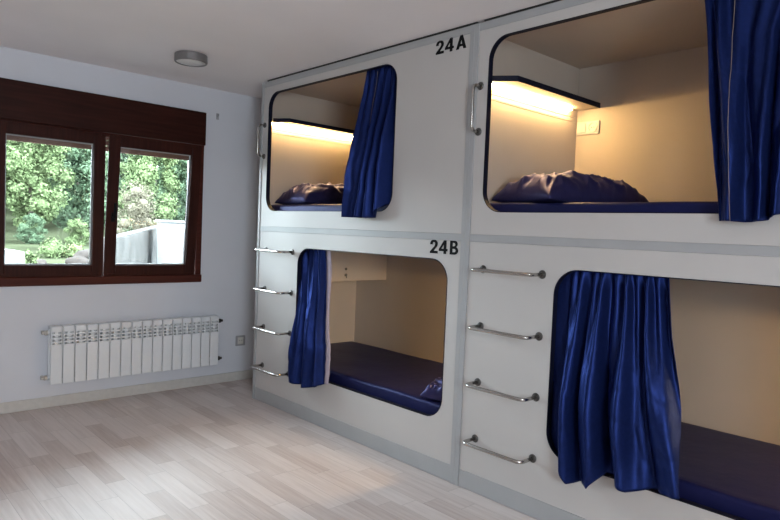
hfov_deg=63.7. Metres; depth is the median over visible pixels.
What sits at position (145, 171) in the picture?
tree
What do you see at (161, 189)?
tree
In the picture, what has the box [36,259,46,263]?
boulder
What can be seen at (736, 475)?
mattress
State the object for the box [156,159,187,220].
tree
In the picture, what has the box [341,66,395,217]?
curtain
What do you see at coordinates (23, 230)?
bush
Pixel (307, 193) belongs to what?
pillow
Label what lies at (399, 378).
mattress
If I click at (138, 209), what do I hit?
blossom tree
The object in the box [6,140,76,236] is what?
tree
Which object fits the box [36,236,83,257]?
bush
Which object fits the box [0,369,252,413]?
baseboard
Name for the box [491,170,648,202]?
pillow
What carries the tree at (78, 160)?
on the ground
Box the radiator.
[40,315,222,384]
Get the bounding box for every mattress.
[271,204,387,210]
[324,341,442,413]
[490,201,718,212]
[608,422,779,519]
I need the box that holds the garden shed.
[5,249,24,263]
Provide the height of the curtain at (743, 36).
0.960 m
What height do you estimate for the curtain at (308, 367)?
0.995 m
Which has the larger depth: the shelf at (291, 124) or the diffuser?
the shelf at (291, 124)
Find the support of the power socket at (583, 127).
attached to the bunk bed at (613, 89)
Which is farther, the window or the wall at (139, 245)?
the wall at (139, 245)
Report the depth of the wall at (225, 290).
5.08 m
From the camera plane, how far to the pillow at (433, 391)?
3.68 m
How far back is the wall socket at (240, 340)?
5.56 m
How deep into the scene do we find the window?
4.66 m
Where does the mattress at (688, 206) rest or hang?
on the bunk bed at (613, 89)
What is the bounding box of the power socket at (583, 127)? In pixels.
[576,120,599,135]
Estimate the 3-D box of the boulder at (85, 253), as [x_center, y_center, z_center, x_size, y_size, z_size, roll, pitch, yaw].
[-11.970,-0.145,24.865,0.788,0.590,0.976,4,3,25]
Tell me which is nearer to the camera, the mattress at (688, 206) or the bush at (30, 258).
the mattress at (688, 206)
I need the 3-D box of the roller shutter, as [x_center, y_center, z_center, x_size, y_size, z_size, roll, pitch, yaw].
[-2.197,-0.957,4.776,1.499,0.248,0.012,0,3,-43]
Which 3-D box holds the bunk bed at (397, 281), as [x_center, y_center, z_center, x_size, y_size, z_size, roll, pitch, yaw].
[0.015,-0.083,4.477,1.148,2.500,2.135,0,3,-43]
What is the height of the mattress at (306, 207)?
0.138 m
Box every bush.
[13,213,48,243]
[23,248,38,263]
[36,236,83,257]
[63,217,89,245]
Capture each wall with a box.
[0,46,261,402]
[103,225,156,262]
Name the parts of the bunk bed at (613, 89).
post, grab handle, panel, rail, opening trim, roof panel, panel, rail, panel, opening trim, panel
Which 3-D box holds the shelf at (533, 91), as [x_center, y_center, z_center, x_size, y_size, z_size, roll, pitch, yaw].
[0.897,-0.958,3.618,0.930,0.026,0.165,0,3,-43]
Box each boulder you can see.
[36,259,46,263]
[65,256,88,262]
[73,249,88,258]
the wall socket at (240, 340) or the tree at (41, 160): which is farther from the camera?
the tree at (41, 160)
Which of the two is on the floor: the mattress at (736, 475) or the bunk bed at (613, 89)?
the bunk bed at (613, 89)
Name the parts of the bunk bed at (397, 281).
post, grab handle, panel, roof panel, opening trim, locker door, panel, rail, panel, rail, opening trim, panel, post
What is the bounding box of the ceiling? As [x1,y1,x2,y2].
[0,0,552,98]
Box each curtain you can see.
[288,249,331,387]
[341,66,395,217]
[551,271,680,498]
[705,0,779,221]
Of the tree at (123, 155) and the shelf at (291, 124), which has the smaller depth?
the shelf at (291, 124)
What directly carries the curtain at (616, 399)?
hanging from the bunk bed at (613, 89)
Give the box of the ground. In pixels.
[5,189,168,262]
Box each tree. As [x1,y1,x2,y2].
[6,140,62,215]
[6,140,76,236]
[47,147,108,238]
[68,140,131,218]
[117,179,159,233]
[118,154,181,224]
[119,155,184,212]
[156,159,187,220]
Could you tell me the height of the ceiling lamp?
0.058 m
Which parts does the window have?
sash frame, handle, sash frame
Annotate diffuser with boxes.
[176,59,204,65]
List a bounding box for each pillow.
[275,182,343,204]
[420,377,441,401]
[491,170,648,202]
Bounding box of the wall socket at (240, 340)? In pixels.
[235,335,244,345]
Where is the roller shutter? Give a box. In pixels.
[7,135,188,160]
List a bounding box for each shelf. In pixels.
[272,119,352,135]
[492,81,597,110]
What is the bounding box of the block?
[155,219,184,262]
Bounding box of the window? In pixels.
[0,77,206,286]
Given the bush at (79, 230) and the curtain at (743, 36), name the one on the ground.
the bush at (79, 230)
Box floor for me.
[0,378,536,519]
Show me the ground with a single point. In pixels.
(12, 243)
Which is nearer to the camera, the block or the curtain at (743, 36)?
the curtain at (743, 36)
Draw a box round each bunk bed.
[250,22,478,483]
[454,0,779,519]
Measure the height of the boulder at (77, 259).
0.461 m
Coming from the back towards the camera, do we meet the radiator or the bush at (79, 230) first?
the bush at (79, 230)
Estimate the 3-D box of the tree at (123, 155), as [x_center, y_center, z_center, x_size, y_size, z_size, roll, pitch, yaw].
[-26.098,-8.216,55.476,6.265,10.939,6.511,3,3,11]
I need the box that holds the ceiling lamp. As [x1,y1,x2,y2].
[174,51,207,66]
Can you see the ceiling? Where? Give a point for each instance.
(247, 44)

